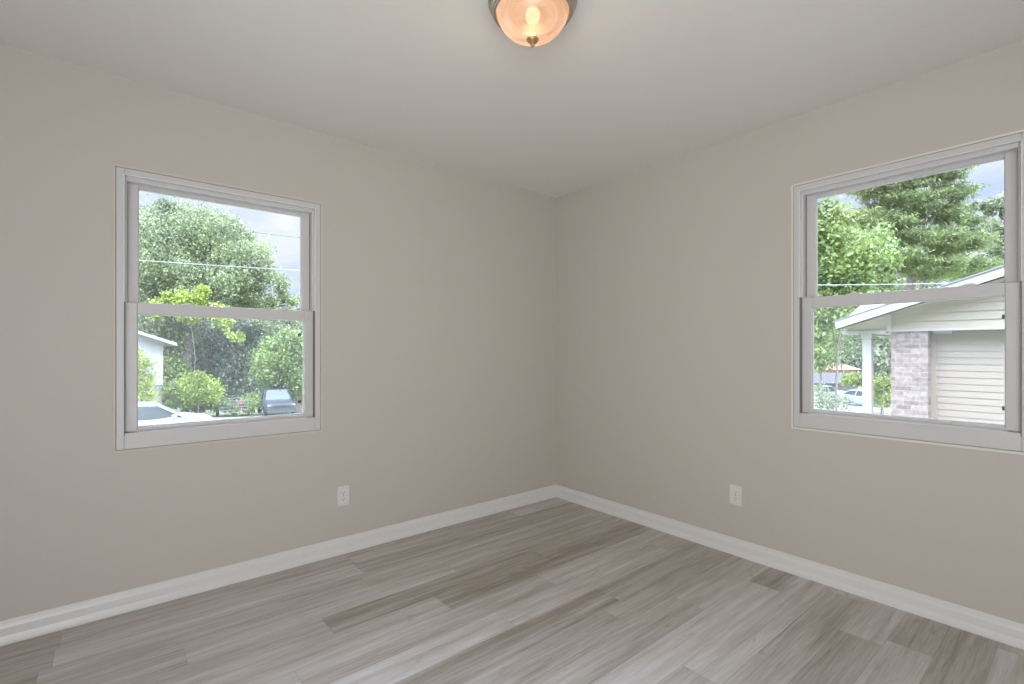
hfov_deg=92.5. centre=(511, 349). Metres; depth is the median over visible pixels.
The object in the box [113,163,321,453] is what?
window
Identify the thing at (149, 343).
house
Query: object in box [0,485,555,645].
baseboard
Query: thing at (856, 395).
car
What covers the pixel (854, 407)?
driveway
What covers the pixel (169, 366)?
shade tree
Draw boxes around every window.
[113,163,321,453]
[791,129,1023,454]
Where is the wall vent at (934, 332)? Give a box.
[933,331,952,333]
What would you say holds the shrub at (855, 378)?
on the ground
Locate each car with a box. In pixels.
[138,402,214,425]
[257,388,295,415]
[838,390,890,405]
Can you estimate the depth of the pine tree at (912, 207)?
32.09 m
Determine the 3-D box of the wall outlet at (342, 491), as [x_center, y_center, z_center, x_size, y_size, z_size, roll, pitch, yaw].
[-0.993,0.858,2.882,0.072,0.116,0.009,0,0,-40]
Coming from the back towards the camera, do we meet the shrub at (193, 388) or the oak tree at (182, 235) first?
the oak tree at (182, 235)
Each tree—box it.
[138,194,299,375]
[138,284,211,398]
[144,317,284,406]
[146,283,245,376]
[243,324,302,413]
[244,300,302,338]
[814,195,906,410]
[817,326,848,407]
[819,224,977,382]
[835,336,887,377]
[845,165,1003,289]
[856,336,890,414]
[934,191,1003,287]
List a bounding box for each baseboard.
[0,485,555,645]
[556,485,1023,649]
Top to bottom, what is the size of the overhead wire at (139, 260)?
0.131 m
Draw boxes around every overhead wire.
[139,260,299,270]
[253,232,299,237]
[850,283,946,284]
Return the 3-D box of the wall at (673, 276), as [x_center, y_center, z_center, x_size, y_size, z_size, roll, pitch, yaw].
[1.801,-0.025,2.381,0.140,2.440,4.347,0,0,-40]
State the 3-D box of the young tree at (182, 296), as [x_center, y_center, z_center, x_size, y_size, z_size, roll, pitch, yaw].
[-22.247,-0.053,33.896,8.038,9.155,2.679,0,0,9]
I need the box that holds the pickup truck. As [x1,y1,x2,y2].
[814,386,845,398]
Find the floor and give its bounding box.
[0,497,1023,683]
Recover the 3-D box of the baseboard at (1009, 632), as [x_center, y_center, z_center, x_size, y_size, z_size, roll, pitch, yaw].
[1.695,1.147,2.384,0.020,0.095,4.207,0,0,-40]
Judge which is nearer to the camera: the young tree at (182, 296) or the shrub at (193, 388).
the shrub at (193, 388)
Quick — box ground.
[170,372,890,419]
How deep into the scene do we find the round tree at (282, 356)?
32.57 m
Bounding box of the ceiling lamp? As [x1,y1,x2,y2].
[488,0,576,47]
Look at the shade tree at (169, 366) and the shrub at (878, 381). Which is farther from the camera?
the shade tree at (169, 366)
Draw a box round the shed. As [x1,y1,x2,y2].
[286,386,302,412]
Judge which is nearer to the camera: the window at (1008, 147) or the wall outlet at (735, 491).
the window at (1008, 147)
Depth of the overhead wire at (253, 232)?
58.28 m
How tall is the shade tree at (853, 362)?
19.426 m
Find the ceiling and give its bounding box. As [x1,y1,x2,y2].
[0,0,1023,197]
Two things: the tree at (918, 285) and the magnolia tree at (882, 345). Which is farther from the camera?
the tree at (918, 285)
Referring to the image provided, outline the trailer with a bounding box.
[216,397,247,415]
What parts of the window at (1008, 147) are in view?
sash, sash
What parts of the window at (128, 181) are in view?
sash, sash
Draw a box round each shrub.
[138,345,162,401]
[157,379,188,408]
[172,368,226,412]
[179,387,262,415]
[838,371,861,386]
[859,375,890,413]
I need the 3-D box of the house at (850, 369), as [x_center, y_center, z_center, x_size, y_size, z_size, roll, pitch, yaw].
[57.997,4.053,91.500,12.085,4.700,11.993,0,0,-40]
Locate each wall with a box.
[0,43,555,620]
[556,40,1023,623]
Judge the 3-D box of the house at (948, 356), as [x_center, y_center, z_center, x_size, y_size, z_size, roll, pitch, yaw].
[9.878,0.611,7.020,5.030,4.969,8.600,0,0,-40]
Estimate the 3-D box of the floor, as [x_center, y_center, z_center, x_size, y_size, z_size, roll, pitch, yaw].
[0.061,1.255,0.926,4.676,0.120,4.647,0,0,-40]
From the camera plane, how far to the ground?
33.47 m
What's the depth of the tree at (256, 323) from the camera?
38.96 m
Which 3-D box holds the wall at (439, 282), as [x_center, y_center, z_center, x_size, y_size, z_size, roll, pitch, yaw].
[-1.315,-0.025,2.712,4.516,2.440,0.140,0,0,-40]
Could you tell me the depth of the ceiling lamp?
1.70 m
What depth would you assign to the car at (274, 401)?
30.70 m
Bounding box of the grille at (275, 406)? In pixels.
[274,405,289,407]
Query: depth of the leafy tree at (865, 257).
17.39 m
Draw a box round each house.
[138,331,176,403]
[814,361,861,372]
[814,373,857,390]
[833,265,1004,424]
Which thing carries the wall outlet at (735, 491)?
attached to the wall at (673, 276)
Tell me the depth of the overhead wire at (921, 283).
7.96 m
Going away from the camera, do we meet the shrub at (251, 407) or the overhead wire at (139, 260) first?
the overhead wire at (139, 260)
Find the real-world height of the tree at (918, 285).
25.210 m
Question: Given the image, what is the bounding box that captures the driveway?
[814,402,890,412]
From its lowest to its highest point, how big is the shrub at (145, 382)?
4.315 m
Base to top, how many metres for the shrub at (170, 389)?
2.494 m
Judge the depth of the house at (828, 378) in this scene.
71.99 m
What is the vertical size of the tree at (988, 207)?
17.043 m
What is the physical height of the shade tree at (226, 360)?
12.346 m
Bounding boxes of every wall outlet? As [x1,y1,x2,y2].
[337,485,348,506]
[730,484,741,505]
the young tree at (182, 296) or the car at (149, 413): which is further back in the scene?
the young tree at (182, 296)
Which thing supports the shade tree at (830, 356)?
on the ground

